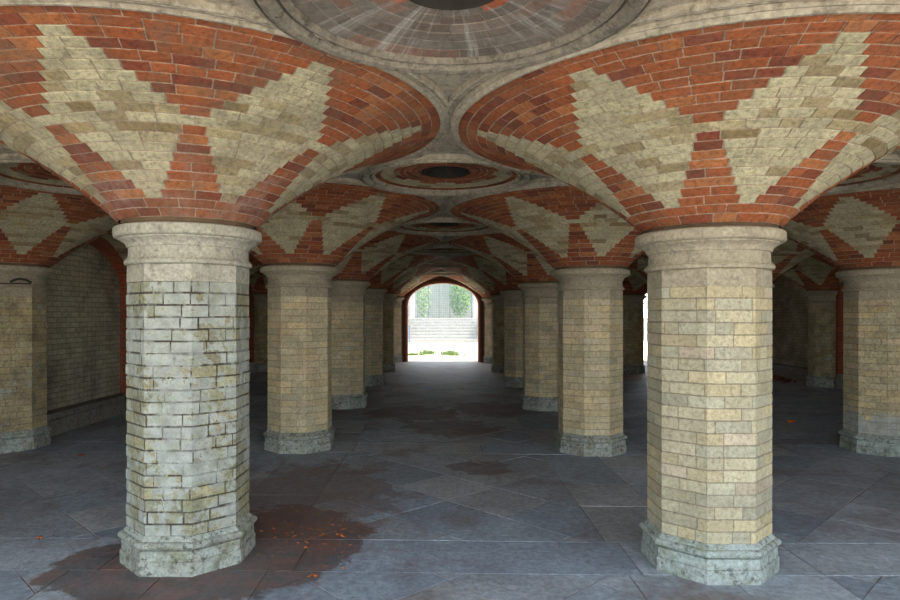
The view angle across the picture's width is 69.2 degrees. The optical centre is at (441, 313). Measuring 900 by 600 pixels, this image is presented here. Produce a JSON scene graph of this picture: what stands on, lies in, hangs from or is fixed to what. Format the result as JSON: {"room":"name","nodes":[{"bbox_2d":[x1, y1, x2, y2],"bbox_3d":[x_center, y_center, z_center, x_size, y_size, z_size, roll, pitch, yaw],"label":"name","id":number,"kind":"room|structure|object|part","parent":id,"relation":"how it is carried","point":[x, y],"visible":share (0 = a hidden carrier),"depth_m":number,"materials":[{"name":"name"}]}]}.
{"room":"underground passage","nodes":[
{"label":"underground passage","id":0,"kind":"room"},
{"bbox_2d":[47,237,119,410],"bbox_3d":[-5.533,0.085,11.670,0.650,3.170,21.600,0,0,0],"label":"wall","id":1,"kind":"structure","parent":0,"point":[83,292],"depth_m":9.79,"materials":[{"name":"brick"}]},
{"bbox_2d":[88,237,126,392],"bbox_3d":[-5.278,0.215,9.620,0.200,2.810,2.750,0,0,0],"label":"brick arch","id":2,"kind":"object","parent":1,"relation":"attached to","point":[105,247],"visible":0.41,"depth_m":10.87,"materials":[{"name":"red brick"}]},
{"bbox_2d":[47,362,255,436],"bbox_3d":[-5.258,1.485,11.370,0.300,0.330,20.120,0,0,0],"label":"baseboard","id":3,"kind":"structure","parent":1,"relation":"attached to","point":[67,418],"depth_m":9.44,"materials":[{"name":"grey stone"}]},
{"bbox_2d":[249,281,253,361],"bbox_3d":[-5.278,0.215,16.620,0.200,2.810,2.750,0,0,0],"label":"brick arch","id":4,"kind":"object","parent":1,"relation":"attached to","point":[251,297],"visible":0.12,"depth_m":17.89,"materials":[{"name":"red brick"}]},
{"bbox_3d":[-5.278,0.215,6.120,0.200,2.810,2.750,0,0,0],"label":"brick arch","id":5,"kind":"object","parent":1,"relation":"attached to","visible":0},
{"bbox_2d":[0,277,31,283],"bbox_3d":[-4.965,-0.379,7.429,0.496,0.081,0.111,0,0,-25],"label":"cable","id":6,"kind":"object","parent":5,"relation":"attached to","point":[19,278],"visible":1,"depth_m":7.46,"materials":[{"name":"metal"}]},
{"bbox_2d":[401,276,484,355],"bbox_3d":[1.792,0.087,22.120,14.000,3.165,0.500,0,0,0],"label":"wall","id":7,"kind":"structure","parent":0,"point":[438,276],"depth_m":21.87,"materials":[{"name":"brick"}]},
{"bbox_2d":[402,278,483,361],"bbox_3d":[0.042,0.210,22.095,2.720,2.820,0.550,0,0,0],"label":"doorway arch","id":8,"kind":"object","parent":7,"relation":"attached to","point":[409,294],"visible":0.93,"depth_m":21.87,"materials":[{"name":"brick"}]},
{"bbox_2d":[0,361,899,599],"bbox_3d":[2.292,1.629,11.383,21.994,0.061,22.075,0,0,0],"label":"floor","id":9,"kind":"structure","parent":0,"point":[474,490],"depth_m":5.41,"materials":[{"name":"stone"}]},
{"bbox_2d":[0,265,54,453],"bbox_3d":[-5.208,0.532,7.870,0.930,2.196,0.930,0,0,0],"label":"wall column","id":10,"kind":"structure","parent":9,"relation":"on","point":[23,307],"depth_m":7.66,"materials":[{"name":"brick"}]},
{"bbox_2d":[0,184,117,267],"bbox_3d":[-4.548,-0.945,7.870,2.153,0.770,3.474,0,0,0],"label":"column vault","id":11,"kind":"object","parent":10,"relation":"on","point":[38,228],"visible":0.74,"depth_m":7.34,"materials":[{"name":"red brick"}]},
{"bbox_2d":[112,221,261,577],"bbox_3d":[-1.687,0.536,4.370,0.930,2.196,0.930,0,0,0],"label":"brick column","id":12,"kind":"structure","parent":9,"relation":"on","point":[188,320],"depth_m":4.05,"materials":[{"name":"brick"}]},
{"bbox_2d":[0,0,445,229],"bbox_3d":[-1.689,-0.941,4.370,3.472,0.770,3.472,0,0,-13],"label":"column vault","id":13,"kind":"object","parent":12,"relation":"on","point":[150,113],"visible":0.93,"depth_m":3.47,"materials":[{"name":"red brick"}]},
{"bbox_2d":[253,294,267,371],"bbox_3d":[-5.208,0.532,18.370,0.930,2.196,0.930,0,0,0],"label":"wall column","id":14,"kind":"structure","parent":9,"relation":"on","point":[260,300],"depth_m":18.06,"materials":[{"name":"brick"}]},
{"bbox_2d":[249,270,267,293],"bbox_3d":[-4.548,-0.945,18.370,2.153,0.770,3.474,0,0,0],"label":"column vault","id":15,"kind":"object","parent":14,"relation":"on","point":[258,281],"visible":0.14,"depth_m":17.69,"materials":[{"name":"red brick"}]},
{"bbox_2d":[260,265,338,453],"bbox_3d":[-1.708,0.535,7.870,0.930,2.196,0.930,0,0,0],"label":"brick column","id":16,"kind":"structure","parent":9,"relation":"on","point":[299,337],"depth_m":7.54,"materials":[{"name":"brick"}]},
{"bbox_2d":[249,181,441,266],"bbox_3d":[-1.708,-0.942,7.870,3.472,0.770,3.472,0,0,13],"label":"column vault","id":17,"kind":"object","parent":16,"relation":"on","point":[332,220],"visible":0.61,"depth_m":7.16,"materials":[{"name":"red brick"}]},
{"bbox_3d":[-1.708,-1.298,7.870,3.474,0.058,3.474,0,0,0],"label":"rim moulding","id":18,"kind":"part","parent":17,"relation":"part of","materials":[{"name":"brick"}]},
{"bbox_2d":[258,507,386,568],"bbox_3d":[-0.912,1.603,4.506,1.022,0.015,1.843,0,0,0],"label":"leaf litter","id":19,"kind":"object","parent":9,"relation":"on","point":[290,507],"visible":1,"depth_m":4.75,"materials":[{"name":"brown plant"}]},
{"bbox_2d":[331,281,370,408],"bbox_3d":[-1.708,0.535,11.370,0.930,2.196,0.930,0,0,0],"label":"brick column","id":20,"kind":"structure","parent":9,"relation":"on","point":[348,297],"depth_m":11.02,"materials":[{"name":"brick"}]},
{"bbox_2d":[332,230,441,281],"bbox_3d":[-1.708,-0.942,11.370,3.472,0.770,3.472,0,0,13],"label":"column vault","id":21,"kind":"object","parent":20,"relation":"on","point":[366,261],"visible":0.44,"depth_m":10.76,"materials":[{"name":"brick"}]},
{"bbox_3d":[-1.708,-1.298,11.370,3.474,0.058,3.474,0,0,0],"label":"rim moulding","id":22,"kind":"part","parent":21,"relation":"part of","materials":[{"name":"stone"}]},
{"bbox_2d":[365,289,386,385],"bbox_3d":[-1.708,0.535,14.870,0.930,2.196,0.930,0,0,0],"label":"brick column","id":23,"kind":"structure","parent":9,"relation":"on","point":[374,376],"depth_m":14.55,"materials":[{"name":"brick"}]},
{"bbox_2d":[366,253,441,288],"bbox_3d":[-1.708,-0.942,14.870,3.472,0.770,3.472,0,0,13],"label":"column vault","id":24,"kind":"object","parent":23,"relation":"on","point":[404,264],"visible":0.38,"depth_m":14.33,"materials":[{"name":"brick"}]},
{"bbox_2d":[383,294,397,371],"bbox_3d":[-1.708,0.535,18.370,0.930,2.196,0.930,0,0,0],"label":"brick column","id":25,"kind":"structure","parent":9,"relation":"on","point":[388,302],"depth_m":18.10,"materials":[{"name":"brick"}]},
{"bbox_2d":[385,266,441,293],"bbox_3d":[-1.708,-0.942,18.370,3.472,0.770,3.472,0,0,13],"label":"column vault","id":26,"kind":"object","parent":25,"relation":"on","point":[398,284],"visible":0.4,"depth_m":17.87,"materials":[{"name":"brick"}]},
{"bbox_2d":[394,297,403,362],"bbox_3d":[-1.708,0.535,21.870,0.930,2.196,0.930,0,0,0],"label":"wall column","id":27,"kind":"structure","parent":9,"relation":"on","point":[398,300],"depth_m":21.61,"materials":[{"name":"brick"}]},
{"bbox_2d":[396,275,441,296],"bbox_3d":[-1.708,-0.942,21.209,3.474,0.770,2.153,0,0,0],"label":"column vault","id":28,"kind":"object","parent":27,"relation":"on","point":[423,278],"visible":0.25,"depth_m":21.40,"materials":[{"name":"beige brick"}]},
{"bbox_2d":[481,298,491,363],"bbox_3d":[1.792,0.569,21.870,0.930,2.196,0.930,0,0,0],"label":"wall column","id":29,"kind":"structure","parent":9,"relation":"on","point":[487,301],"depth_m":21.61,"materials":[{"name":"brick"}]},
{"bbox_2d":[443,275,489,297],"bbox_3d":[1.792,-0.908,21.209,3.474,0.770,2.153,0,0,0],"label":"column vault","id":30,"kind":"object","parent":29,"relation":"on","point":[460,278],"visible":0.25,"depth_m":21.38,"materials":[{"name":"brick"}]},
{"bbox_2d":[489,295,503,372],"bbox_3d":[1.792,0.569,18.370,0.930,2.196,0.930,0,0,0],"label":"brick column","id":31,"kind":"structure","parent":9,"relation":"on","point":[497,366],"depth_m":18.09,"materials":[{"name":"brick"}]},
{"bbox_2d":[444,267,501,294],"bbox_3d":[1.792,-0.908,18.370,3.472,0.770,3.472,0,0,-13],"label":"column vault","id":32,"kind":"object","parent":31,"relation":"on","point":[490,287],"visible":0.34,"depth_m":17.86,"materials":[{"name":"beige brick"}]},
{"bbox_2d":[500,290,522,387],"bbox_3d":[1.792,0.569,14.870,0.930,2.196,0.930,0,0,0],"label":"brick column","id":33,"kind":"structure","parent":9,"relation":"on","point":[513,302],"depth_m":14.55,"materials":[{"name":"brick"}]},
{"bbox_2d":[444,254,520,290],"bbox_3d":[1.792,-0.908,14.870,3.472,0.770,3.472,0,0,-13],"label":"column vault","id":34,"kind":"object","parent":33,"relation":"on","point":[501,278],"visible":0.37,"depth_m":14.31,"materials":[{"name":"red brick"}]},
{"bbox_3d":[1.792,-1.264,14.870,3.474,0.058,3.474,0,0,0],"label":"rim moulding","id":35,"kind":"part","parent":34,"relation":"part of","materials":[{"name":"stone"}]},
{"bbox_2d":[518,283,558,410],"bbox_3d":[1.792,0.569,11.370,0.930,2.196,0.930,0,0,0],"label":"brick column","id":36,"kind":"structure","parent":9,"relation":"on","point":[540,300],"depth_m":11.02,"materials":[{"name":"brick"}]},
{"bbox_2d":[445,230,558,282],"bbox_3d":[1.792,-0.908,11.370,3.472,0.770,3.472,0,0,-13],"label":"ceiling vault","id":37,"kind":"object","parent":36,"relation":"on","point":[515,258],"visible":0.46,"depth_m":10.75,"materials":[{"name":"red brick"}]},
{"bbox_3d":[1.792,-1.264,11.370,3.474,0.058,3.474,0,0,0],"label":"rim moulding","id":38,"kind":"part","parent":37,"relation":"part of","materials":[{"name":"stone"}]},
{"bbox_2d":[551,268,629,456],"bbox_3d":[1.792,0.569,7.870,0.930,2.196,0.930,0,0,0],"label":"brick column","id":39,"kind":"structure","parent":9,"relation":"on","point":[590,299],"depth_m":7.54,"materials":[{"name":"brick"}]},
{"bbox_2d":[446,181,644,269],"bbox_3d":[1.792,-0.908,7.870,3.472,0.770,3.472,0,0,-13],"label":"ceiling vault","id":40,"kind":"object","parent":39,"relation":"on","point":[564,226],"visible":0.67,"depth_m":7.14,"materials":[{"name":"red brick"}]},
{"bbox_3d":[1.792,-1.264,7.870,3.474,0.058,3.474,0,0,0],"label":"rim moulding","id":41,"kind":"part","parent":40,"relation":"part of","materials":[{"name":"stone"}]},
{"bbox_2d":[623,295,646,373],"bbox_3d":[5.292,0.572,18.370,0.930,2.196,0.930,0,0,0],"label":"brick column","id":42,"kind":"structure","parent":9,"relation":"on","point":[633,305],"depth_m":18.02,"materials":[{"name":"brick"}]},
{"bbox_2d":[622,274,646,294],"bbox_3d":[5.292,-0.905,18.370,3.472,0.770,3.472,0,0,13],"label":"ceiling vault","id":43,"kind":"object","parent":42,"relation":"on","point":[633,285],"visible":0.15,"depth_m":17.73,"materials":[{"name":"red brick"}]},
{"bbox_2d":[635,226,786,584],"bbox_3d":[1.764,0.568,4.325,0.930,2.196,0.930,0,0,0],"label":"brick column","id":44,"kind":"structure","parent":9,"relation":"on","point":[709,521],"depth_m":4.00,"materials":[{"name":"brick"}]},
{"bbox_2d":[450,0,899,233],"bbox_3d":[1.791,-0.908,4.370,3.472,0.770,3.472,0,0,13],"label":"ceiling vault","id":45,"kind":"object","parent":44,"relation":"on","point":[749,115],"visible":0.96,"depth_m":3.45,"materials":[{"name":"red brick"}]},
{"bbox_2d":[772,374,796,382],"bbox_3d":[8.239,1.555,17.066,1.058,0.169,3.247,0,0,0],"label":"rubble heap","id":46,"kind":"object","parent":9,"relation":"on","point":[775,377],"visible":0.23,"depth_m":16.07,"materials":[{"name":"brick"}]},
{"bbox_2d":[804,290,837,387],"bbox_3d":[8.792,0.572,14.870,0.930,2.196,0.930,0,0,0],"label":"wall column","id":47,"kind":"structure","parent":9,"relation":"on","point":[821,304],"depth_m":14.62,"materials":[{"name":"brick"}]},
{"bbox_2d":[782,254,841,290],"bbox_3d":[8.132,-0.905,14.870,2.153,0.770,3.474,0,0,0],"label":"ceiling vault","id":48,"kind":"object","parent":47,"relation":"on","point":[814,273],"visible":0.49,"depth_m":14.34,"materials":[{"name":"beige brick"}]},
{"bbox_2d":[835,268,899,456],"bbox_3d":[5.292,0.572,7.870,0.930,2.196,0.930,0,0,0],"label":"brick column","id":49,"kind":"structure","parent":9,"relation":"on","point":[871,297],"depth_m":7.62,"materials":[{"name":"brick"}]},
{"bbox_2d":[781,183,899,270],"bbox_3d":[5.292,-0.905,7.870,3.472,0.770,3.472,0,0,13],"label":"ceiling vault","id":50,"kind":"object","parent":49,"relation":"on","point":[857,229],"visible":0.66,"depth_m":7.28,"materials":[{"name":"brick"}]},
{"bbox_3d":[5.292,-1.261,7.870,3.474,0.058,3.474,0,0,0],"label":"rim moulding","id":51,"kind":"part","parent":50,"relation":"part of","materials":[{"name":"stone"}]},
{"bbox_3d":[-5.208,0.532,11.370,0.930,2.196,0.930,0,0,0],"label":"wall column","id":52,"kind":"structure","parent":9,"relation":"on","visible":0},
{"bbox_2d":[102,233,127,260],"bbox_3d":[-4.548,-0.945,11.370,2.153,0.770,3.474,0,0,0],"label":"ceiling vault","id":53,"kind":"object","parent":52,"relation":"on","point":[120,247],"visible":0.02,"depth_m":10.25,"materials":[{"name":"beige stone"}]},
{"bbox_3d":[-5.208,0.532,14.870,0.930,2.196,0.930,0,0,0],"label":"wall column","id":54,"kind":"structure","parent":9,"relation":"on","visible":0},
{"bbox_2d":[248,254,264,275],"bbox_3d":[-4.548,-0.945,14.870,2.153,0.770,3.474,0,0,0],"label":"ceiling vault","id":55,"kind":"object","parent":54,"relation":"on","point":[256,264],"visible":0.16,"depth_m":14.52,"materials":[{"name":"red brick"}]},
{"bbox_3d":[5.292,0.572,14.870,0.930,2.196,0.930,0,0,0],"label":"brick column","id":56,"kind":"structure","parent":9,"relation":"on","visible":0},
{"bbox_2d":[626,254,647,283],"bbox_3d":[5.292,-0.905,14.870,3.472,0.770,3.472,0,0,-13],"label":"ceiling vault","id":57,"kind":"object","parent":56,"relation":"on","point":[637,267],"visible":0.1,"depth_m":14.40,"materials":[{"name":"red brick"}]},
{"bbox_3d":[5.292,0.572,11.370,0.930,2.196,0.930,0,0,0],"label":"brick column","id":58,"kind":"structure","parent":9,"relation":"on","visible":0},
{"bbox_2d":[771,239,814,281],"bbox_3d":[5.292,-0.905,11.370,3.472,0.770,3.472,0,0,-13],"label":"ceiling vault","id":59,"kind":"object","parent":58,"relation":"on","point":[788,254],"visible":0.23,"depth_m":10.53,"materials":[{"name":"beige brick"}]},
{"bbox_2d":[0,0,899,275],"bbox_3d":[1.792,-1.482,11.495,15.200,0.395,21.750,0,0,0],"label":"ceiling","id":60,"kind":"structure","parent":0,"point":[448,83],"depth_m":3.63,"materials":[{"name":"stone"}]},
{"bbox_2d":[0,154,82,194],"bbox_3d":[-3.458,-1.362,6.120,1.636,0.236,1.636,0,0,0],"label":"roundel","id":61,"kind":"object","parent":60,"relation":"attached to","point":[16,170],"visible":0.38,"depth_m":6.22,"materials":[{"name":"brick"}]},
{"bbox_3d":[-3.458,-1.315,6.120,1.336,0.050,1.336,0,0,-23],"label":"brick panel","id":62,"kind":"part","parent":61,"relation":"part of","materials":[{"name":"red brick"}]},
{"bbox_2d":[425,270,458,274],"bbox_3d":[0.042,-1.362,20.120,1.636,0.236,1.636,0,0,0],"label":"roundel","id":63,"kind":"object","parent":60,"relation":"attached to","point":[441,272],"visible":0.33,"depth_m":20.66,"materials":[{"name":"brick"}]},
{"bbox_3d":[0.042,-1.315,20.120,1.336,0.050,1.336,0,0,-23],"label":"brick panel","id":64,"kind":"part","parent":63,"relation":"part of","materials":[{"name":"brown brick"}]},
{"bbox_2d":[409,245,475,255],"bbox_3d":[0.042,-1.362,13.120,1.636,0.236,1.636,0,0,0],"label":"roundel","id":65,"kind":"object","parent":60,"relation":"attached to","point":[440,250],"visible":0.53,"depth_m":13.55,"materials":[{"name":"stone"}]},
{"bbox_3d":[0.042,-1.315,13.120,1.336,0.050,1.336,0,0,-23],"label":"brick panel","id":66,"kind":"part","parent":65,"relation":"part of","materials":[{"name":"brown brick"}]},
{"bbox_2d":[420,260,465,266],"bbox_3d":[0.042,-1.362,16.620,1.636,0.236,1.636,0,0,0],"label":"roundel","id":67,"kind":"object","parent":60,"relation":"attached to","point":[443,263],"visible":0.36,"depth_m":17.12,"materials":[{"name":"brick"}]},
{"bbox_3d":[0.042,-1.315,16.620,1.336,0.050,1.336,0,0,-23],"label":"brick panel","id":68,"kind":"part","parent":67,"relation":"part of","materials":[{"name":"brown brick"}]},
{"bbox_2d":[391,217,495,235],"bbox_3d":[0.042,-1.362,9.620,1.636,0.236,1.636,0,0,0],"label":"roundel","id":69,"kind":"object","parent":60,"relation":"attached to","point":[439,226],"visible":0.73,"depth_m":9.92,"materials":[{"name":"stone"}]},
{"bbox_3d":[0.042,-1.315,9.620,1.336,0.050,1.336,0,0,-23],"label":"brick panel","id":70,"kind":"part","parent":69,"relation":"part of","materials":[{"name":"red brick"}]},
{"bbox_2d":[359,154,533,195],"bbox_3d":[0.042,-1.362,6.120,1.636,0.236,1.636,0,0,0],"label":"roundel","id":71,"kind":"object","parent":60,"relation":"attached to","point":[443,174],"visible":0.93,"depth_m":6.27,"materials":[{"name":"stone"}]},
{"bbox_3d":[0.042,-1.315,6.120,1.336,0.050,1.336,0,0,-23],"label":"brick panel","id":72,"kind":"part","parent":71,"relation":"part of","materials":[{"name":"brick"}]},
{"bbox_2d":[251,0,652,73],"bbox_3d":[0.042,-1.362,2.620,1.636,0.236,1.636,0,0,0],"label":"roundel","id":73,"kind":"object","parent":60,"relation":"attached to","point":[412,36],"visible":0.99,"depth_m":2.97,"materials":[{"name":"stone"}]},
{"bbox_3d":[0.042,-1.315,2.620,1.336,0.050,1.336,0,0,0],"label":"brick panel","id":74,"kind":"part","parent":73,"relation":"part of","materials":[{"name":"grey brick"}]},
{"bbox_2d":[825,154,899,193],"bbox_3d":[3.542,-1.362,6.120,1.636,0.236,1.636,0,0,0],"label":"roundel","id":75,"kind":"object","parent":60,"relation":"attached to","point":[885,171],"visible":0.2,"depth_m":6.16,"materials":[{"name":"stone"}]},
{"bbox_3d":[3.542,-1.315,6.120,1.336,0.050,1.336,0,0,-23],"label":"brick panel","id":76,"kind":"part","parent":75,"relation":"part of","materials":[{"name":"brick"}]},
{"bbox_2d":[772,275,807,367],"bbox_3d":[9.117,0.085,11.670,0.650,3.170,21.600,0,0,0],"label":"wall","id":77,"kind":"structure","parent":0,"point":[789,300],"depth_m":16.80,"materials":[{"name":"brick"}]},
{"bbox_2d":[772,363,843,389],"bbox_3d":[8.842,1.485,11.370,0.300,0.330,20.120,0,0,0],"label":"baseboard","id":78,"kind":"structure","parent":77,"relation":"attached to","point":[796,373],"depth_m":16.06,"materials":[{"name":"grey stone"}]},
{"bbox_2d":[836,281,843,376],"bbox_3d":[8.862,0.215,13.120,0.200,2.810,2.750,0,0,0],"label":"brick arch","id":79,"kind":"object","parent":77,"relation":"attached to","point":[839,297],"visible":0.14,"depth_m":14.40,"materials":[{"name":"red brick"}]},
{"label":"outside","id":80,"kind":"structure","parent":0,"visible":0},
{"bbox_2d":[408,285,472,317],"bbox_3d":[0.042,-3.030,46.800,18.200,6.700,0.600,0,0,0],"label":"wall","id":81,"kind":"structure","parent":80,"point":[431,287],"depth_m":46.60,"materials":[{"name":"concrete"}]},
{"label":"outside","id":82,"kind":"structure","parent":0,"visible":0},
{"bbox_2d":[408,340,647,361],"bbox_3d":[3.042,1.772,48.685,66.000,0.295,52.630,0,0,0],"label":"ground","id":83,"kind":"structure","parent":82,"point":[471,348],"depth_m":29.06,"materials":[{"name":"white concrete"}]},
{"bbox_2d":[408,352,435,355],"bbox_3d":[-1.159,1.563,25.711,1.893,0.124,1.093,0,0,0],"label":"clump","id":84,"kind":"object","parent":83,"relation":"on","point":[414,353],"visible":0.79,"depth_m":25.47,"materials":[{"name":"green plant"}]},
{"bbox_2d":[418,349,438,354],"bbox_3d":[-0.598,1.514,26.496,0.857,0.222,0.960,0,0,7],"label":"clump","id":85,"kind":"object","parent":83,"relation":"on","point":[423,351],"visible":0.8,"depth_m":26.35,"materials":[{"name":"green plant"}]},
{"bbox_2d":[408,318,477,341],"bbox_3d":[0.142,0.940,39.075,4.380,1.360,3.010,0,0,0],"label":"stone staircase","id":86,"kind":"structure","parent":83,"relation":"on","point":[421,329],"depth_m":39.04,"materials":[{"name":"white stone"}]},
{"bbox_2d":[437,349,461,354],"bbox_3d":[0.232,1.513,26.030,0.987,0.225,0.993,0,0,-30],"label":"clump","id":87,"kind":"object","parent":83,"relation":"on","point":[445,351],"visible":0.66,"depth_m":25.95,"materials":[{"name":"green plant"}]},
{"bbox_2d":[446,351,467,356],"bbox_3d":[0.580,1.514,25.292,0.894,0.221,0.810,0,0,0],"label":"clump","id":88,"kind":"object","parent":83,"relation":"on","point":[450,353],"visible":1,"depth_m":25.19,"materials":[{"name":"green plant"}]},
{"bbox_2d":[644,318,647,339],"bbox_3d":[0.042,1.000,43.535,28.000,1.440,5.830,0,0,0],"label":"terrace","id":89,"kind":"object","parent":83,"relation":"on","point":[645,319],"visible":0.02,"depth_m":40.62,"materials":[{"name":"stone"}]},
{"bbox_2d":[410,293,414,317],"bbox_3d":[-1.958,-1.260,43.575,0.420,3.080,0.450,0,0,0],"label":"gate pier","id":90,"kind":"structure","parent":89,"relation":"on","point":[412,299],"depth_m":43.40,"materials":[{"name":"stone"}]},
{"bbox_2d":[416,285,431,317],"bbox_3d":[-1.253,-1.274,45.190,1.156,3.055,1.141,0,0,0],"label":"shrub","id":91,"kind":"object","parent":89,"relation":"on","point":[423,288],"visible":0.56,"depth_m":45.13,"materials":[{"name":"green plant"}]},
{"bbox_2d":[417,284,471,317],"bbox_3d":[0.199,-0.970,43.600,3.653,2.500,0.060,0,0,0],"label":"lattice fence","id":92,"kind":"object","parent":89,"relation":"on","point":[419,291],"visible":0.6,"depth_m":43.59,"materials":[{"name":"white metal"}]},
{"bbox_3d":[-0.888,-0.970,43.600,0.040,2.500,0.060,0,0,0],"label":"post","id":93,"kind":"part","parent":92,"relation":"part of","materials":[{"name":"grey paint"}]},
{"bbox_3d":[-0.168,-0.970,43.600,0.040,2.500,0.060,0,0,0],"label":"post","id":94,"kind":"part","parent":92,"relation":"part of","materials":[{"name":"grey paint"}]},
{"bbox_3d":[1.272,-0.970,43.600,0.040,2.500,0.060,0,0,0],"label":"post","id":95,"kind":"part","parent":92,"relation":"part of","materials":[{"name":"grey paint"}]},
{"bbox_2d":[448,285,472,316],"bbox_3d":[1.291,-1.270,45.200,1.707,3.083,1.263,0,0,0],"label":"shrub","id":96,"kind":"object","parent":89,"relation":"on","point":[453,286],"visible":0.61,"depth_m":45.07,"materials":[{"name":"green plant"}]},
{"bbox_2d":[473,295,477,317],"bbox_3d":[2.262,-1.260,43.575,0.420,3.080,0.450,0,0,0],"label":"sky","id":97,"kind":"structure","parent":89,"relation":"on","point":[475,305],"depth_m":43.40,"materials":[{"name":"stone"}]}
]}

